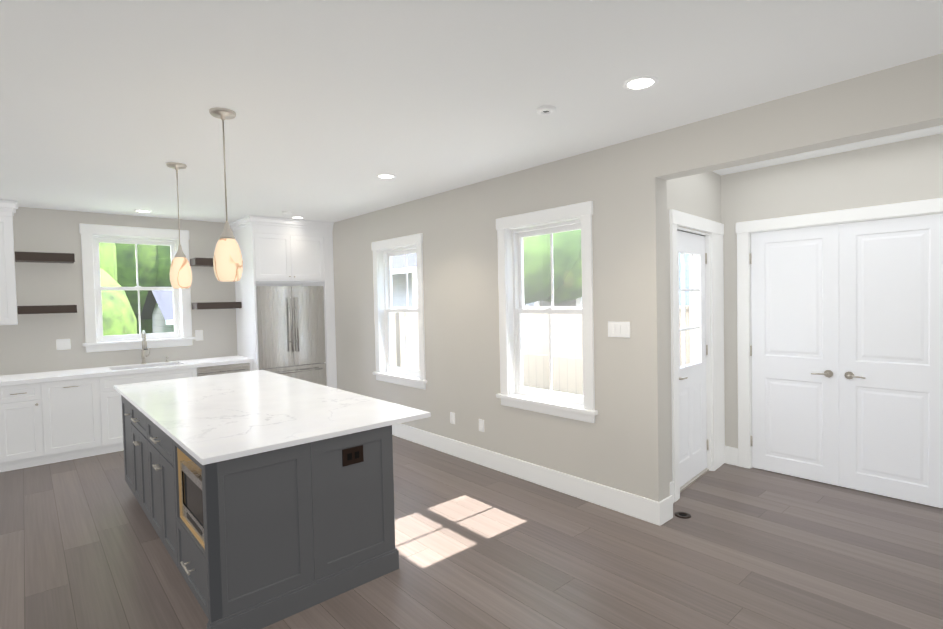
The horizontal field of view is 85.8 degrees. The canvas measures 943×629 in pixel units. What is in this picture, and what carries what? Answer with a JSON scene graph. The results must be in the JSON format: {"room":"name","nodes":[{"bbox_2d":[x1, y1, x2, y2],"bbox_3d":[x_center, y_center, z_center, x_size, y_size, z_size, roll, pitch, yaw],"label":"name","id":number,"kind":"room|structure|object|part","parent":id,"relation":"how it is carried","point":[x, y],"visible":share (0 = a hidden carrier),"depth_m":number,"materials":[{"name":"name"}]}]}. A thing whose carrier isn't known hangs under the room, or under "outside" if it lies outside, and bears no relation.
{"room":"kitchen","nodes":[
{"label":"kitchen","id":0,"kind":"room"},
{"bbox_2d":[0,207,237,375],"bbox_3d":[-4.888,0.187,5.781,6.350,2.762,0.160,-3,2,-41],"label":"wall","id":1,"kind":"structure","parent":0,"point":[28,343],"depth_m":5.89,"materials":[{"name":"paint"}]},
{"bbox_2d":[0,208,17,324],"bbox_3d":[-5.261,-0.468,5.097,0.998,1.182,0.351,-3,2,-41],"label":"upper cabinet","id":2,"kind":"object","parent":1,"relation":"attached to","point":[8,303],"depth_m":5.26,"materials":[{"name":"white wood"}]},
{"bbox_2d":[15,251,74,262],"bbox_3d":[-4.728,-0.630,5.625,0.498,0.093,0.267,-3,2,-41],"label":"shelf","id":3,"kind":"object","parent":1,"relation":"attached to","point":[40,257],"visible":1,"depth_m":5.54,"materials":[{"name":"brown wood"}]},
{"bbox_2d":[17,305,76,313],"bbox_3d":[-4.715,-0.056,5.643,0.498,0.088,0.267,-3,2,-41],"label":"shelf","id":4,"kind":"object","parent":1,"relation":"attached to","point":[46,309],"visible":1,"depth_m":5.54,"materials":[{"name":"brown wood"}]},
{"bbox_2d":[56,339,70,349],"bbox_3d":[-4.696,0.344,5.838,0.124,0.120,0.010,-3,2,-41],"label":"electrical outlet","id":5,"kind":"object","parent":1,"relation":"attached to","point":[63,344],"visible":1,"depth_m":5.84,"materials":[{"name":"white plastic"}]},
{"bbox_2d":[79,224,194,351],"bbox_3d":[-4.176,-0.328,6.369,1.183,1.509,0.205,-3,2,-41],"label":"window","id":6,"kind":"structure","parent":1,"relation":"in","point":[87,232],"depth_m":6.27,"materials":[{"name":"paint"}]},
{"bbox_3d":[-4.216,-0.321,6.414,0.901,1.284,0.085,-3,2,-41],"label":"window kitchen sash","id":7,"kind":"part","parent":6,"relation":"part of","materials":[{"name":"white wood"}]},
{"bbox_2d":[195,330,202,339],"bbox_3d":[-3.636,0.277,6.776,0.090,0.134,0.010,-3,2,-41],"label":"electrical outlet","id":8,"kind":"object","parent":1,"relation":"attached to","point":[199,334],"visible":1,"depth_m":6.77,"materials":[{"name":"white plastic"}]},
{"bbox_2d":[190,258,212,266],"bbox_3d":[-3.423,-0.694,6.780,0.549,0.093,0.267,-3,2,-41],"label":"shelf","id":9,"kind":"object","parent":1,"relation":"attached to","point":[206,262],"visible":0.5,"depth_m":6.59,"materials":[{"name":"brown wood"}]},
{"bbox_2d":[192,302,241,308],"bbox_3d":[-3.410,-0.120,6.797,0.549,0.088,0.267,-3,2,-41],"label":"shelf","id":10,"kind":"object","parent":1,"relation":"attached to","point":[218,305],"visible":1,"depth_m":6.68,"materials":[{"name":"brown wood"}]},
{"bbox_2d":[116,363,179,374],"bbox_3d":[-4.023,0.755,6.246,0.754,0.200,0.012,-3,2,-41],"label":"sink","id":11,"kind":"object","parent":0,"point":[173,364],"depth_m":5.89,"materials":[{"name":"white ceramic"}]},
{"bbox_2d":[112,367,187,390],"bbox_3d":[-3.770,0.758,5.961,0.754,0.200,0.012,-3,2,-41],"label":"base cabinet","id":12,"kind":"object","parent":0,"relation":"attached to","point":[125,377],"depth_m":5.86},
{"bbox_2d":[0,435,942,628],"bbox_3d":[-0.718,1.621,3.001,8.803,0.120,9.876,-3,2,-41],"label":"floor","id":13,"kind":"structure","parent":0,"point":[477,546],"depth_m":3.17,"materials":[{"name":"brown wood"}]},
{"bbox_2d":[0,387,7,471],"bbox_3d":[-5.108,1.155,5.066,0.678,0.880,0.627,-3,2,-41],"label":"base cabinet","id":14,"kind":"object","parent":13,"relation":"on","point":[3,406],"depth_m":5.05,"materials":[{"name":"wood"}]},
{"bbox_2d":[4,383,55,470],"bbox_3d":[-4.781,1.139,5.356,0.494,0.880,0.627,-3,2,-41],"label":"base cabinet","id":15,"kind":"object","parent":13,"relation":"on","point":[49,417],"depth_m":5.19,"materials":[{"name":"wood"}]},
{"bbox_2d":[52,375,115,461],"bbox_3d":[-4.445,1.123,5.653,0.655,0.880,0.627,-3,2,-41],"label":"base cabinet","id":16,"kind":"object","parent":13,"relation":"on","point":[83,421],"depth_m":5.47,"materials":[{"name":"wood"}]},
{"bbox_2d":[0,367,115,386],"bbox_3d":[-5.145,0.697,5.008,2.585,0.040,0.657,-3,2,-41],"label":"countertop","id":17,"kind":"structure","parent":16,"relation":"on","point":[86,373],"depth_m":5.42,"materials":[{"name":"white stone"}]},
{"bbox_2d":[176,355,251,366],"bbox_3d":[-3.345,0.609,6.601,0.765,0.040,0.657,-3,2,-41],"label":"countertop","id":18,"kind":"structure","parent":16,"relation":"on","point":[227,359],"depth_m":6.47,"materials":[{"name":"white stone"}]},
{"bbox_2d":[141,330,168,363],"bbox_3d":[-3.919,0.398,6.293,0.302,0.426,0.220,-3,2,-41],"label":"faucet","id":19,"kind":"object","parent":18,"relation":"on","point":[144,348],"visible":1,"depth_m":6.26,"materials":[{"name":"silver metal"}]},
{"bbox_2d":[112,391,123,451],"bbox_3d":[-3.891,1.206,6.145,0.894,0.660,0.627,-3,2,-41],"label":"base cabinet","id":20,"kind":"object","parent":13,"relation":"on","point":[116,396],"depth_m":5.68,"materials":[{"name":"wood"}]},
{"bbox_2d":[197,362,249,376],"bbox_3d":[-3.278,1.066,6.608,0.620,0.860,0.622,-3,2,-41],"label":"dishwasher","id":21,"kind":"object","parent":13,"relation":"on","point":[221,369],"visible":0.1,"depth_m":6.40,"materials":[{"name":"silver metal"}]},
{"bbox_2d":[121,395,398,628],"bbox_3d":[-1.766,1.117,3.751,1.084,0.888,2.742,-3,2,-41],"label":"kitchen island","id":22,"kind":"object","parent":13,"relation":"on","point":[291,531],"visible":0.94,"depth_m":2.74,"materials":[{"name":"grey wood"}]},
{"bbox_2d":[180,460,203,541],"bbox_3d":[-1.294,0.984,2.845,0.480,0.311,0.555,-3,2,-41],"label":"microwave","id":23,"kind":"object","parent":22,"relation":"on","point":[191,492],"visible":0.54,"depth_m":2.72,"materials":[{"name":"silver metal"}]},
{"bbox_2d":[114,370,430,464],"bbox_3d":[-1.762,0.650,3.931,1.326,0.030,3.033,-3,2,-41],"label":"island countertop","id":24,"kind":"structure","parent":22,"relation":"on","point":[205,420],"depth_m":3.34,"materials":[{"name":"stone"}]},
{"bbox_2d":[229,215,336,388],"bbox_3d":[-2.619,0.098,7.130,1.152,2.758,0.819,-3,2,-41],"label":"cabinet","id":25,"kind":"object","parent":13,"relation":"on","point":[275,251],"visible":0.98,"depth_m":6.84,"materials":[{"name":"white wood"}]},
{"bbox_2d":[256,286,326,385],"bbox_3d":[-2.615,0.538,7.107,0.918,1.855,0.774,-3,2,-41],"label":"fridge","id":26,"kind":"object","parent":13,"relation":"on","point":[291,329],"visible":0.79,"depth_m":6.84,"materials":[{"name":"silver metal"}]},
{"bbox_2d":[674,512,690,518],"bbox_3d":[1.565,1.485,3.757,0.116,0.006,0.116,-3,2,-41],"label":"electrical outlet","id":27,"kind":"object","parent":13,"relation":"on","point":[684,515],"visible":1,"depth_m":3.75,"materials":[{"name":"black metal"}]},
{"bbox_2d":[0,0,942,222],"bbox_3d":[-0.781,-1.259,2.914,8.803,0.120,9.876,-3,2,-41],"label":"ceiling","id":28,"kind":"structure","parent":0,"point":[337,106],"depth_m":2.65,"materials":[{"name":"paint"}]},
{"bbox_2d":[134,210,151,212],"bbox_3d":[-3.876,-1.219,5.986,0.176,0.008,0.176,-3,2,-41],"label":"recessed light","id":29,"kind":"object","parent":28,"relation":"in","point":[146,211],"visible":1,"depth_m":6.00,"materials":[{"name":"paint"}]},
{"bbox_2d":[166,162,191,288],"bbox_3d":[-2.346,-0.703,4.068,0.159,0.989,0.159,-3,2,-41],"label":"pendant light","id":30,"kind":"object","parent":28,"relation":"hanging from","point":[180,273],"visible":1,"depth_m":4.03,"materials":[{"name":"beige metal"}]},
{"bbox_2d":[209,107,242,281],"bbox_3d":[-1.445,-0.690,2.983,0.159,0.989,0.159,-3,2,-41],"label":"pendant light","id":31,"kind":"object","parent":28,"relation":"hanging from","point":[227,263],"visible":1,"depth_m":2.94,"materials":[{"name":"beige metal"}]},
{"bbox_2d":[290,216,303,218],"bbox_3d":[-2.293,-1.275,6.681,0.176,0.008,0.176,-3,2,-41],"label":"recessed light","id":32,"kind":"object","parent":28,"relation":"in","point":[296,217],"visible":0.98,"depth_m":6.66,"materials":[{"name":"paint"}]},
{"bbox_2d":[376,174,395,178],"bbox_3d":[-0.768,-1.244,4.571,0.176,0.008,0.176,-3,2,-41],"label":"recessed light","id":33,"kind":"object","parent":28,"relation":"in","point":[386,176],"visible":1,"depth_m":4.57,"materials":[{"name":"paint"}]},
{"bbox_2d":[536,105,555,114],"bbox_3d":[0.447,-1.219,3.036,0.120,0.020,0.120,-3,2,-41],"label":"smoke detector","id":34,"kind":"object","parent":28,"relation":"in","point":[546,110],"visible":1,"depth_m":3.01,"materials":[{"name":"paint"}]},
{"bbox_2d":[623,75,657,90],"bbox_3d":[0.895,-1.224,2.688,0.176,0.008,0.176,-3,2,-41],"label":"recessed light","id":35,"kind":"object","parent":28,"relation":"in","point":[640,82],"visible":1,"depth_m":2.68,"materials":[{"name":"paint"}]},
{"bbox_2d":[332,53,942,501],"bbox_3d":[0.768,0.107,4.300,0.160,2.762,9.876,-3,2,-41],"label":"wall","id":36,"kind":"structure","parent":0,"point":[622,443],"depth_m":3.92,"materials":[{"name":"paint"}]},
{"bbox_2d":[372,233,426,388],"bbox_3d":[-0.830,-0.036,6.056,0.205,1.732,1.090,-3,2,-41],"label":"window","id":37,"kind":"structure","parent":36,"relation":"in","point":[381,373],"depth_m":6.22,"materials":[{"name":"paint"}]},
{"bbox_3d":[-0.784,-0.036,6.096,0.085,1.524,0.834,-3,2,-41],"label":"window far sash","id":38,"kind":"part","parent":37,"relation":"part of","materials":[{"name":"white wood"}]},
{"bbox_2d":[450,412,454,423],"bbox_3d":[-0.200,1.087,5.319,0.009,0.115,0.072,-3,2,-41],"label":"outlet","id":39,"kind":"object","parent":36,"relation":"attached to","point":[452,418],"visible":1,"depth_m":5.31,"materials":[{"name":"white plastic"}]},
{"bbox_2d":[479,419,483,431],"bbox_3d":[0.097,1.090,4.983,0.009,0.115,0.072,-3,2,-41],"label":"outlet","id":40,"kind":"object","parent":36,"relation":"attached to","point":[481,425],"visible":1,"depth_m":4.98,"materials":[{"name":"white plastic"}]},
{"bbox_2d":[392,423,663,525],"bbox_3d":[-0.308,1.395,5.456,0.019,0.165,4.973,-3,2,-41],"label":"baseboard","id":41,"kind":"structure","parent":36,"relation":"attached to","point":[660,513],"depth_m":4.37,"materials":[{"name":"paint"}]},
{"bbox_2d":[496,201,597,422],"bbox_3d":[0.620,-0.017,4.356,0.120,1.732,1.090,-3,2,-41],"label":"window frame","id":42,"kind":"structure","parent":36,"relation":"in","point":[508,396],"depth_m":4.31,"materials":[{"name":"paint"}]},
{"bbox_2d":[512,219,583,405],"bbox_3d":[0.696,-0.018,4.424,0.085,1.524,0.834,-3,2,-41],"label":"window","id":43,"kind":"structure","parent":42,"relation":"attached to","point":[518,236],"depth_m":4.51,"materials":[{"name":"paint"}]},
{"bbox_2d":[608,321,629,337],"bbox_3d":[1.102,0.112,3.794,0.010,0.115,0.185,-3,2,-41],"label":"light switch","id":44,"kind":"object","parent":36,"relation":"attached to","point":[618,329],"visible":1,"depth_m":3.79,"materials":[{"name":"white plastic"}]},
{"bbox_2d":[667,171,720,481],"bbox_3d":[1.880,0.079,4.431,0.160,2.762,1.701,0,2,43],"label":"wall","id":45,"kind":"structure","parent":0,"point":[698,195],"depth_m":4.23,"materials":[{"name":"paint"}]},
{"bbox_2d":[664,481,673,514],"bbox_3d":[1.492,1.403,3.894,0.290,0.165,0.045,-3,2,-41],"label":"baseboard","id":46,"kind":"structure","parent":45,"relation":"attached to","point":[668,502],"depth_m":3.69,"materials":[{"name":"paint"}]},
{"bbox_2d":[677,231,708,486],"bbox_3d":[1.897,0.366,4.381,0.803,2.130,0.173,-3,2,-41],"label":"entry door","id":47,"kind":"structure","parent":45,"relation":"in","point":[693,444],"depth_m":4.45,"materials":[{"name":"paint"}]},
{"bbox_2d":[669,209,724,501],"bbox_3d":[1.936,0.310,4.473,0.186,2.295,1.246,0,2,43],"label":"door frame","id":48,"kind":"structure","parent":45,"relation":"attached to","point":[714,297],"depth_m":4.65,"materials":[{"name":"paint"}]},
{"bbox_2d":[721,133,942,447],"bbox_3d":[3.836,0.053,3.841,0.760,2.762,3.522,-3,2,-41],"label":"wall","id":49,"kind":"structure","parent":0,"point":[910,170],"depth_m":4.28,"materials":[{"name":"paint"}]},
{"bbox_2d":[749,224,838,485],"bbox_3d":[2.801,0.341,4.441,0.100,2.172,0.683,-3,2,-41],"label":"door","id":50,"kind":"structure","parent":49,"relation":"in","point":[794,350],"depth_m":4.42,"materials":[{"name":"paint"}]},
{"bbox_2d":[736,198,942,468],"bbox_3d":[3.068,0.294,4.219,0.146,2.292,1.586,-3,2,-41],"label":"door frame","id":51,"kind":"structure","parent":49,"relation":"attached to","point":[744,230],"depth_m":4.68,"materials":[{"name":"paint"}]},
{"bbox_2d":[839,213,942,507],"bbox_3d":[3.256,0.347,3.928,0.100,2.172,0.683,-3,2,-41],"label":"door","id":52,"kind":"structure","parent":49,"relation":"in","point":[890,357],"depth_m":3.94,"materials":[{"name":"paint"}]},
{"label":"outside","id":53,"kind":"structure","parent":0,"visible":0},
{"bbox_2d":[94,221,689,394],"bbox_3d":[-2.146,-4.893,9.469,34.190,13.870,36.238,-3,2,-41],"label":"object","id":54,"kind":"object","parent":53,"point":[560,244],"depth_m":9.28,"materials":[{"name":"clear glass"}]}
]}

